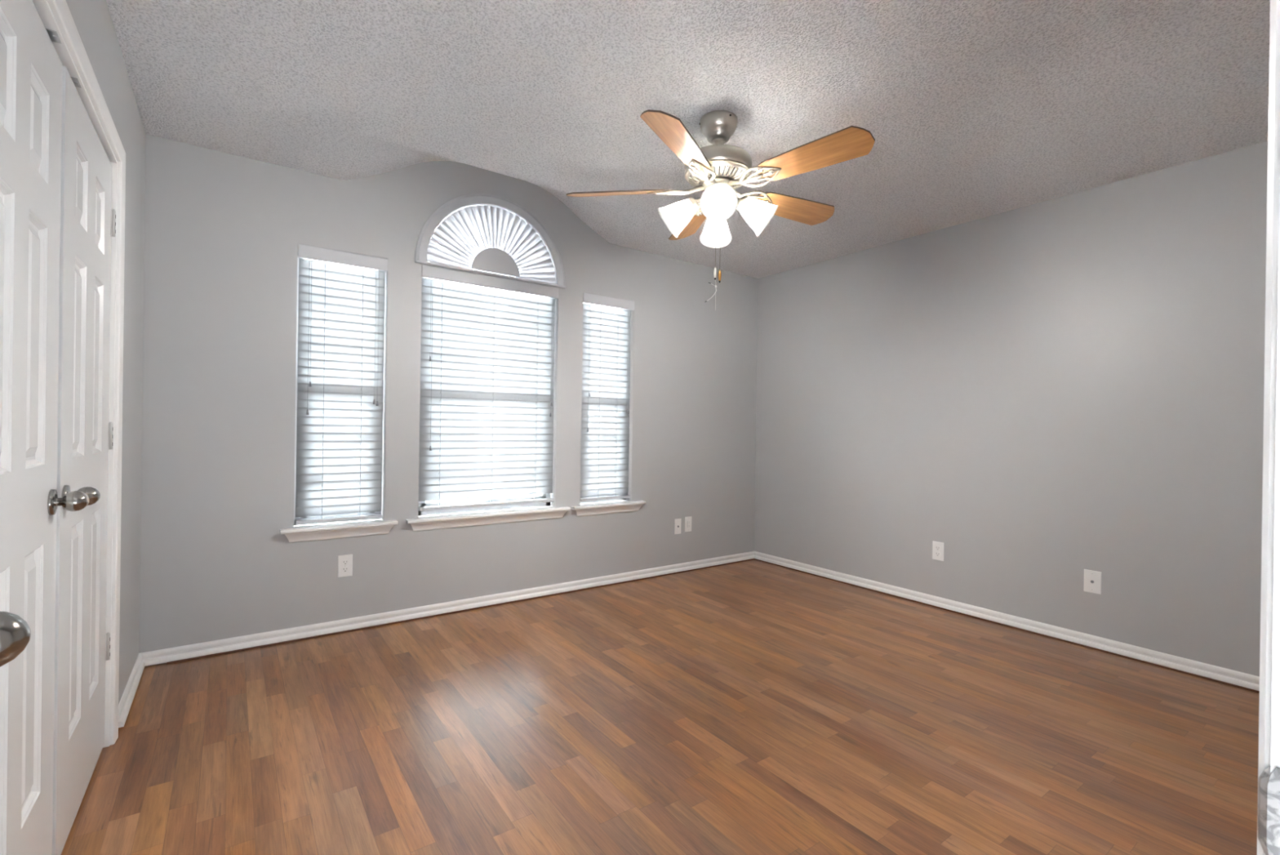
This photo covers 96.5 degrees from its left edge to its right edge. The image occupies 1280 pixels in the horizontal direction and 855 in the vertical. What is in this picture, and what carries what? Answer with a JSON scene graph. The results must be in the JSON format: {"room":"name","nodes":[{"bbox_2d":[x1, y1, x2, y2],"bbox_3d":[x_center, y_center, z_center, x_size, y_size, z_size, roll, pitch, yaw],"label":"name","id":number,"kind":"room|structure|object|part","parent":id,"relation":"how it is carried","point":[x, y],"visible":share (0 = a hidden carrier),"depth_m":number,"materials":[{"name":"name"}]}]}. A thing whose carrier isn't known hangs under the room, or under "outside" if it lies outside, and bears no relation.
{"room":"empty bedroom","nodes":[
{"label":"empty bedroom","id":0,"kind":"room"},
{"bbox_2d":[0,610,31,666],"bbox_3d":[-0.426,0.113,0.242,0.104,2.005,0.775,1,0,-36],"label":"door knob","id":1,"kind":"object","parent":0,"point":[15,631],"depth_m":0.52,"materials":[{"name":"silver metal"}]},
{"bbox_2d":[48,0,146,703],"bbox_3d":[-1.301,-0.106,1.152,0.115,2.480,3.510,1,0,-36],"label":"wall","id":2,"kind":"structure","parent":0,"point":[92,19],"depth_m":2.26,"materials":[{"name":"grey paint"}]},
{"bbox_2d":[0,0,88,854],"bbox_3d":[-1.242,0.104,1.162,0.102,1.990,0.631,1,0,-36],"label":"door","id":3,"kind":"structure","parent":2,"relation":"in","point":[31,66],"depth_m":1.22,"materials":[{"name":"white paint"}]},
{"bbox_3d":[-1.194,0.556,1.049,0.012,0.571,0.148,1,0,-36],"label":"raised panel","id":4,"kind":"part","parent":3,"relation":"part of","materials":[{"name":"white paint"}]},
{"bbox_3d":[-1.183,-0.184,1.048,0.012,0.544,0.148,1,0,-36],"label":"raised panel","id":5,"kind":"part","parent":3,"relation":"part of","materials":[{"name":"white paint"}]},
{"bbox_3d":[-1.177,-0.657,1.047,0.012,0.206,0.148,1,0,-36],"label":"raised panel","id":6,"kind":"part","parent":3,"relation":"part of","materials":[{"name":"white paint"}]},
{"bbox_3d":[-1.338,0.554,1.250,0.012,0.571,0.148,1,0,-36],"label":"raised panel","id":7,"kind":"part","parent":3,"relation":"part of","materials":[{"name":"white paint"}]},
{"bbox_3d":[-1.327,-0.187,1.249,0.012,0.544,0.148,1,0,-36],"label":"raised panel","id":8,"kind":"part","parent":3,"relation":"part of","materials":[{"name":"white paint"}]},
{"bbox_3d":[-1.321,-0.659,1.248,0.012,0.206,0.148,1,0,-36],"label":"raised panel","id":9,"kind":"part","parent":3,"relation":"part of","materials":[{"name":"white paint"}]},
{"bbox_3d":[-1.377,0.179,1.383,0.062,0.050,0.050,1,0,-36],"label":"knob","id":10,"kind":"part","parent":3,"relation":"part of","materials":[{"name":"grey metal"}]},
{"bbox_2d":[31,0,125,746],"bbox_3d":[-1.480,0.067,1.412,0.131,2.088,1.456,1,0,-36],"label":"trim","id":11,"kind":"structure","parent":2,"relation":"attached to","point":[60,8],"depth_m":1.98,"materials":[{"name":"white paint"}]},
{"bbox_2d":[52,66,115,854],"bbox_3d":[-1.628,0.098,1.709,0.102,1.990,0.697,1,0,-36],"label":"door","id":12,"kind":"structure","parent":2,"relation":"in","point":[87,217],"depth_m":1.63,"materials":[{"name":"white paint"}]},
{"bbox_3d":[-1.569,0.550,1.580,0.012,0.571,0.150,1,0,-36],"label":"raised panel","id":13,"kind":"part","parent":12,"relation":"part of","materials":[{"name":"white paint"}]},
{"bbox_3d":[-1.558,-0.190,1.579,0.012,0.544,0.150,1,0,-36],"label":"raised panel","id":14,"kind":"part","parent":12,"relation":"part of","materials":[{"name":"white paint"}]},
{"bbox_3d":[-1.551,-0.663,1.579,0.012,0.206,0.150,1,0,-36],"label":"raised panel","id":15,"kind":"part","parent":12,"relation":"part of","materials":[{"name":"white paint"}]},
{"bbox_3d":[-1.436,0.178,1.474,0.062,0.050,0.050,1,0,-36],"label":"knob","id":16,"kind":"part","parent":12,"relation":"part of","materials":[{"name":"grey metal"}]},
{"bbox_3d":[-1.727,0.548,1.800,0.012,0.571,0.150,1,0,-36],"label":"raised panel","id":17,"kind":"part","parent":12,"relation":"part of","materials":[{"name":"white paint"}]},
{"bbox_3d":[-1.716,-0.193,1.799,0.012,0.544,0.150,1,0,-36],"label":"raised panel","id":18,"kind":"part","parent":12,"relation":"part of","materials":[{"name":"white paint"}]},
{"bbox_3d":[-1.709,-0.666,1.799,0.012,0.206,0.150,1,0,-36],"label":"raised panel","id":19,"kind":"part","parent":12,"relation":"part of","materials":[{"name":"white paint"}]},
{"bbox_2d":[118,653,145,727],"bbox_3d":[-2.092,1.066,2.351,0.024,0.062,0.661,1,0,-36],"label":"baseboard","id":20,"kind":"structure","parent":2,"relation":"attached to","point":[126,699],"depth_m":2.30,"materials":[{"name":"white paint"}]},
{"bbox_2d":[138,133,758,666],"bbox_3d":[-0.664,-0.236,3.838,4.280,2.752,0.115,1,0,-36],"label":"wall","id":21,"kind":"structure","parent":0,"point":[224,232],"depth_m":3.17,"materials":[{"name":"grey paint"}]},
{"bbox_2d":[280,256,398,542],"bbox_3d":[-1.627,-0.179,3.115,0.561,1.552,0.159,1,0,-36],"label":"window","id":22,"kind":"structure","parent":21,"relation":"in","point":[304,532],"depth_m":3.05,"materials":[{"name":"white plastic"}]},
{"bbox_3d":[-1.662,-0.216,3.164,0.436,1.479,0.038,1,0,-36],"label":"frame","id":23,"kind":"part","parent":22,"relation":"part of","materials":[{"name":"white plastic"}]},
{"bbox_3d":[-1.664,0.155,3.160,0.368,0.667,0.020,1,0,-36],"label":"sash","id":24,"kind":"part","parent":22,"relation":"part of","materials":[{"name":"white plastic"}]},
{"bbox_3d":[-1.625,0.534,3.099,0.561,0.020,0.117,1,0,-36],"label":"sill","id":25,"kind":"part","parent":22,"relation":"part of","materials":[{"name":"white paint"}]},
{"bbox_2d":[294,243,387,524],"bbox_3d":[-1.621,-0.222,3.108,0.434,1.463,0.068,1,0,-36],"label":"window blind","id":26,"kind":"object","parent":22,"relation":"attached to","point":[341,308],"visible":1,"depth_m":3.10,"materials":[{"name":"grey plastic"}]},
{"bbox_3d":[-1.734,-0.488,2.988,0.003,0.790,0.003,1,0,-36],"label":"pull cord","id":27,"kind":"part","parent":26,"relation":"part of","materials":[{"name":"grey plastic"}]},
{"bbox_3d":[-1.725,-0.561,2.994,0.003,0.643,0.003,1,0,-36],"label":"pull cord","id":28,"kind":"part","parent":26,"relation":"part of","materials":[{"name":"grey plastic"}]},
{"bbox_3d":[-1.700,-0.199,3.062,0.002,1.395,0.049,1,0,-36],"label":"ladder cord","id":29,"kind":"part","parent":26,"relation":"part of","materials":[{"name":"white fabric"}]},
{"bbox_3d":[-1.636,0.500,3.115,0.420,0.020,0.052,1,0,-36],"label":"rail","id":30,"kind":"part","parent":26,"relation":"part of","materials":[{"name":"grey plastic"}]},
{"bbox_3d":[-1.550,-0.197,3.169,0.002,1.395,0.049,1,0,-36],"label":"ladder cord","id":31,"kind":"part","parent":26,"relation":"part of","materials":[{"name":"white fabric"}]},
{"bbox_3d":[-1.473,-0.517,3.175,0.003,0.724,0.003,1,0,-36],"label":"pull cord","id":32,"kind":"part","parent":26,"relation":"part of","materials":[{"name":"grey plastic"}]},
{"bbox_3d":[-1.460,-0.512,3.185,0.003,0.733,0.003,1,0,-36],"label":"pull cord","id":33,"kind":"part","parent":26,"relation":"part of","materials":[{"name":"grey plastic"}]},
{"bbox_2d":[337,554,352,577],"bbox_3d":[-1.602,0.751,3.102,0.072,0.118,0.008,1,0,-36],"label":"wall outlet","id":34,"kind":"object","parent":21,"relation":"attached to","point":[344,562],"visible":1,"depth_m":3.10,"materials":[{"name":"white plastic"}]},
{"bbox_2d":[342,566,348,572],"bbox_3d":[-1.601,0.771,3.100,0.034,0.028,0.003,1,0,-36],"label":"receptacle","id":35,"kind":"object","parent":34,"relation":"attached to","point":[344,569],"depth_m":3.10,"materials":[{"name":"white plastic"}]},
{"bbox_2d":[342,559,348,564],"bbox_3d":[-1.600,0.732,3.100,0.034,0.028,0.003,1,0,-36],"label":"receptacle","id":36,"kind":"object","parent":34,"relation":"attached to","point":[344,562],"depth_m":3.10,"materials":[{"name":"grey plastic"}]},
{"bbox_2d":[139,551,754,665],"bbox_3d":[-0.641,1.087,3.782,4.050,0.066,0.027,1,0,-36],"label":"baseboard","id":37,"kind":"structure","parent":21,"relation":"attached to","point":[201,650],"depth_m":3.27,"materials":[{"name":"white paint"}]},
{"bbox_2d":[405,276,570,530],"bbox_3d":[-0.930,-0.170,3.615,1.049,1.552,0.159,1,0,-36],"label":"window","id":38,"kind":"structure","parent":21,"relation":"in","point":[465,518],"depth_m":3.58,"materials":[{"name":"white plastic"}]},
{"bbox_3d":[-0.975,0.164,3.655,0.820,0.667,0.020,1,0,-36],"label":"sash","id":39,"kind":"part","parent":38,"relation":"part of","materials":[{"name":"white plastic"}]},
{"bbox_3d":[-0.928,0.544,3.599,1.049,0.020,0.117,1,0,-36],"label":"sill","id":40,"kind":"part","parent":38,"relation":"part of","materials":[{"name":"white paint"}]},
{"bbox_2d":[418,264,558,511],"bbox_3d":[-0.932,-0.225,3.602,0.886,1.438,0.068,1,0,-36],"label":"window blind","id":41,"kind":"object","parent":38,"relation":"attached to","point":[487,357],"visible":1,"depth_m":3.58,"materials":[{"name":"grey plastic"}]},
{"bbox_3d":[-1.228,-0.645,3.350,0.003,0.461,0.003,1,0,-36],"label":"pull cord","id":42,"kind":"part","parent":41,"relation":"part of","materials":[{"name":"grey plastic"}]},
{"bbox_3d":[-1.224,-0.383,3.356,0.003,0.986,0.003,1,0,-36],"label":"pull cord","id":43,"kind":"part","parent":41,"relation":"part of","materials":[{"name":"white fabric"}]},
{"bbox_3d":[-1.200,-0.204,3.421,0.002,1.370,0.049,1,0,-36],"label":"ladder cord","id":44,"kind":"part","parent":41,"relation":"part of","materials":[{"name":"white fabric"}]},
{"bbox_3d":[-0.947,0.484,3.610,0.872,0.020,0.052,1,0,-36],"label":"rail","id":45,"kind":"part","parent":41,"relation":"part of","materials":[{"name":"grey plastic"}]},
{"bbox_3d":[-0.937,-0.201,3.609,0.002,1.370,0.049,1,0,-36],"label":"ladder cord","id":46,"kind":"part","parent":41,"relation":"part of","materials":[{"name":"white fabric"}]},
{"bbox_3d":[-0.694,-0.198,3.784,0.002,1.370,0.049,1,0,-36],"label":"ladder cord","id":47,"kind":"part","parent":41,"relation":"part of","materials":[{"name":"white fabric"}]},
{"bbox_3d":[-0.590,-0.482,3.809,0.003,0.770,0.003,1,0,-36],"label":"pull cord","id":48,"kind":"part","parent":41,"relation":"part of","materials":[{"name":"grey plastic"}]},
{"bbox_3d":[-0.584,-0.517,3.813,0.003,0.700,0.003,1,0,-36],"label":"pull cord","id":49,"kind":"part","parent":41,"relation":"part of","materials":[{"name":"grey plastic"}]},
{"bbox_2d":[414,193,565,288],"bbox_3d":[-0.919,-1.197,3.605,0.972,0.501,0.091,1,0,-36],"label":"trim","id":50,"kind":"structure","parent":21,"relation":"attached to","point":[440,214],"depth_m":3.53,"materials":[{"name":"grey wood"}]},
{"bbox_2d":[426,204,555,284],"bbox_3d":[-0.903,-1.173,3.583,0.842,0.419,0.030,1,0,-36],"label":"pleated shade","id":51,"kind":"object","parent":21,"relation":"attached to","point":[486,238],"visible":1,"depth_m":3.56,"materials":[{"name":"grey fabric"}]},
{"bbox_2d":[571,305,646,515],"bbox_3d":[-0.234,-0.161,4.114,0.602,1.552,0.159,1,0,-36],"label":"window","id":52,"kind":"structure","parent":21,"relation":"in","point":[592,508],"depth_m":4.08,"materials":[{"name":"white plastic"}]},
{"bbox_3d":[-0.281,-0.198,4.155,0.432,1.479,0.038,1,0,-36],"label":"frame","id":53,"kind":"part","parent":52,"relation":"part of","materials":[{"name":"white plastic"}]},
{"bbox_2d":[580,292,634,501],"bbox_3d":[-0.240,-0.209,4.099,0.430,1.452,0.068,1,0,-36],"label":"window blind","id":54,"kind":"object","parent":52,"relation":"attached to","point":[606,331],"visible":0.98,"depth_m":4.10,"materials":[{"name":"grey plastic"}]},
{"bbox_3d":[-0.357,-0.429,3.977,0.003,0.870,0.003,1,0,-36],"label":"pull cord","id":55,"kind":"part","parent":54,"relation":"part of","materials":[{"name":"white fabric"}]},
{"bbox_3d":[-0.347,-0.552,3.983,0.003,0.624,0.003,1,0,-36],"label":"pull cord","id":56,"kind":"part","parent":54,"relation":"part of","materials":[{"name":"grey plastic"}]},
{"bbox_3d":[-0.299,-0.185,4.066,0.002,1.384,0.049,1,0,-36],"label":"ladder cord","id":57,"kind":"part","parent":54,"relation":"part of","materials":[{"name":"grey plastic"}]},
{"bbox_3d":[-0.255,0.507,4.106,0.416,0.020,0.052,1,0,-36],"label":"rail","id":58,"kind":"part","parent":54,"relation":"part of","materials":[{"name":"grey plastic"}]},
{"bbox_3d":[-0.180,-0.184,4.152,0.002,1.384,0.049,1,0,-36],"label":"ladder cord","id":59,"kind":"part","parent":54,"relation":"part of","materials":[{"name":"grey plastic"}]},
{"bbox_3d":[-0.089,-0.494,4.169,0.003,0.733,0.003,1,0,-36],"label":"pull cord","id":60,"kind":"part","parent":54,"relation":"part of","materials":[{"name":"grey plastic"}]},
{"bbox_3d":[-0.077,-0.493,4.177,0.003,0.735,0.003,1,0,-36],"label":"pull cord","id":61,"kind":"part","parent":54,"relation":"part of","materials":[{"name":"white fabric"}]},
{"bbox_3d":[-0.232,0.553,4.098,0.602,0.020,0.117,1,0,-36],"label":"sill","id":62,"kind":"part","parent":52,"relation":"part of","materials":[{"name":"white paint"}]},
{"bbox_2d":[674,518,681,533],"bbox_3d":[0.299,0.773,4.461,0.064,0.118,0.014,1,0,-36],"label":"plate","id":63,"kind":"object","parent":21,"relation":"attached to","point":[677,521],"visible":1,"depth_m":4.46,"materials":[{"name":"white plastic"}]},
{"bbox_2d":[684,515,691,531],"bbox_3d":[0.384,0.766,4.526,0.068,0.118,0.008,1,0,-36],"label":"data plate","id":64,"kind":"object","parent":21,"relation":"attached to","point":[687,519],"visible":1,"depth_m":4.52,"materials":[{"name":"white plastic"}]},
{"bbox_2d":[61,559,1259,854],"bbox_3d":[0.638,1.157,1.483,4.880,0.030,5.485,1,0,-36],"label":"floor","id":65,"kind":"structure","parent":0,"point":[750,707],"depth_m":2.09,"materials":[{"name":"laminate"}]},
{"bbox_2d":[106,0,1270,278],"bbox_3d":[0.410,-1.443,2.364,4.280,0.280,3.510,1,0,-36],"label":"ceiling","id":66,"kind":"structure","parent":0,"point":[972,109],"depth_m":2.21,"materials":[{"name":"white paint"}]},
{"bbox_2d":[566,109,875,310],"bbox_3d":[0.369,-0.897,2.428,1.239,0.813,1.250,1,0,-36],"label":"ceiling fan","id":67,"kind":"object","parent":66,"relation":"hanging from","point":[716,170],"visible":1,"depth_m":2.32,"materials":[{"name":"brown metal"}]},
{"bbox_3d":[-0.096,-1.020,2.485,0.451,0.006,0.148,1,17,8],"label":"fan blade","id":68,"kind":"part","parent":67,"relation":"part of","materials":[{"name":"brown wood"}]},
{"bbox_3d":[0.143,-1.016,2.039,0.148,0.006,0.451,20,8,24],"label":"fan blade","id":69,"kind":"part","parent":67,"relation":"part of","materials":[{"name":"brown wood"}]},
{"bbox_3d":[0.148,-0.896,2.448,0.156,0.155,0.152,1,0,-36],"label":"lamp shade","id":70,"kind":"part","parent":67,"relation":"part of","materials":[{"name":"white glass"}]},
{"bbox_3d":[0.254,-1.016,2.851,0.148,0.007,0.451,-17,3,-10],"label":"fan blade","id":71,"kind":"part","parent":67,"relation":"part of","materials":[{"name":"brown wood"}]},
{"bbox_3d":[0.240,-0.949,2.430,0.086,0.057,0.062,1,0,28],"label":"light arm","id":72,"kind":"part","parent":67,"relation":"part of","materials":[{"name":"beige metal"}]},
{"bbox_3d":[0.318,-0.812,2.397,0.003,0.286,0.003,1,0,-36],"label":"pull chain","id":73,"kind":"part","parent":67,"relation":"part of","materials":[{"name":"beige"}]},
{"bbox_3d":[0.349,-0.893,2.608,0.152,0.155,0.156,1,0,-36],"label":"lamp shade","id":74,"kind":"part","parent":67,"relation":"part of","materials":[{"name":"white glass"}]},
{"bbox_3d":[0.327,-0.948,2.337,0.062,0.057,0.086,1,0,28],"label":"light arm","id":75,"kind":"part","parent":67,"relation":"part of","materials":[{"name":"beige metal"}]},
{"bbox_3d":[0.313,-0.917,2.280,0.065,0.067,0.068,1,0,-36],"label":"light bulb","id":76,"kind":"part","parent":67,"relation":"part of","materials":[{"name":"white glass"}]},
{"bbox_3d":[0.308,-0.894,2.247,0.152,0.155,0.156,1,0,-36],"label":"lamp shade","id":77,"kind":"part","parent":67,"relation":"part of","materials":[{"name":"white glass"}]},
{"bbox_3d":[0.337,-0.805,2.397,0.003,0.298,0.003,1,0,-36],"label":"pull chain","id":78,"kind":"part","parent":67,"relation":"part of","materials":[{"name":"beige"}]},
{"bbox_3d":[0.419,-0.947,2.424,0.086,0.057,0.062,1,0,28],"label":"light arm","id":79,"kind":"part","parent":67,"relation":"part of","materials":[{"name":"beige metal"}]},
{"bbox_3d":[0.509,-0.891,2.406,0.156,0.155,0.152,1,0,-36],"label":"lamp shade","id":80,"kind":"part","parent":67,"relation":"part of","materials":[{"name":"white glass"}]},
{"bbox_3d":[0.709,-1.009,2.631,0.451,0.006,0.148,1,-17,-28],"label":"fan blade","id":81,"kind":"part","parent":67,"relation":"part of","materials":[{"name":"brown wood"}]},
{"bbox_3d":[0.641,-1.009,2.129,0.451,0.006,0.148,1,-17,44],"label":"fan blade","id":82,"kind":"part","parent":67,"relation":"part of","materials":[{"name":"brown wood"}]},
{"bbox_2d":[754,141,1267,675],"bbox_3d":[2.083,-0.060,3.579,0.115,2.480,3.510,1,0,-36],"label":"wall","id":83,"kind":"structure","parent":0,"point":[1046,393],"depth_m":3.19,"materials":[{"name":"grey paint"}]},
{"bbox_2d":[932,540,943,560],"bbox_3d":[1.922,0.796,3.682,0.008,0.118,0.072,1,0,-36],"label":"wall outlet","id":84,"kind":"object","parent":83,"relation":"attached to","point":[937,547],"visible":1,"depth_m":3.68,"materials":[{"name":"white plastic"}]},
{"bbox_2d":[934,551,940,555],"bbox_3d":[1.920,0.816,3.681,0.003,0.028,0.034,1,0,-36],"label":"receptacle","id":85,"kind":"object","parent":84,"relation":"attached to","point":[936,553],"depth_m":3.68,"materials":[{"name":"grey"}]},
{"bbox_2d":[934,545,940,550],"bbox_3d":[1.920,0.777,3.681,0.003,0.028,0.034,1,0,-36],"label":"receptacle","id":86,"kind":"object","parent":84,"relation":"attached to","point":[936,547],"depth_m":3.68,"materials":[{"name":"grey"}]},
{"bbox_2d":[754,551,1259,693],"bbox_3d":[1.974,1.125,3.586,0.027,0.066,3.395,1,0,-36],"label":"baseboard","id":87,"kind":"structure","parent":83,"relation":"attached to","point":[1242,680],"depth_m":3.18,"materials":[{"name":"white paint"}]},
{"bbox_2d":[1083,568,1101,594],"bbox_3d":[2.392,0.816,3.020,0.014,0.118,0.075,1,0,-36],"label":"plate","id":88,"kind":"object","parent":83,"relation":"attached to","point":[1092,579],"visible":1,"depth_m":3.02,"materials":[{"name":"white plastic"}]},
{"bbox_3d":[1.382,-0.067,0.984,4.280,2.480,0.109,1,0,-36],"label":"wall","id":89,"kind":"structure","parent":0,"visible":0},
{"bbox_2d":[1257,0,1279,854],"bbox_3d":[0.095,0.088,0.071,0.890,2.094,0.127,1,0,-36],"label":"trim","id":90,"kind":"structure","parent":89,"relation":"attached to","point":[1268,754],"depth_m":0.34,"materials":[{"name":"white paint"}]},
{"bbox_3d":[0.379,0.228,0.327,0.007,0.059,0.036,1,0,-29],"label":"strike plate","id":91,"kind":"part","parent":90,"relation":"part of","materials":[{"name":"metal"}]},
{"label":"outside","id":92,"kind":"structure","parent":0,"visible":0},
{"bbox_2d":[297,493,619,525],"bbox_3d":[-4.537,1.507,9.726,20.000,0.100,13.835,1,0,-36],"label":"ground","id":93,"kind":"structure","parent":92,"point":[530,494],"depth_m":11.68,"materials":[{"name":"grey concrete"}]}
]}

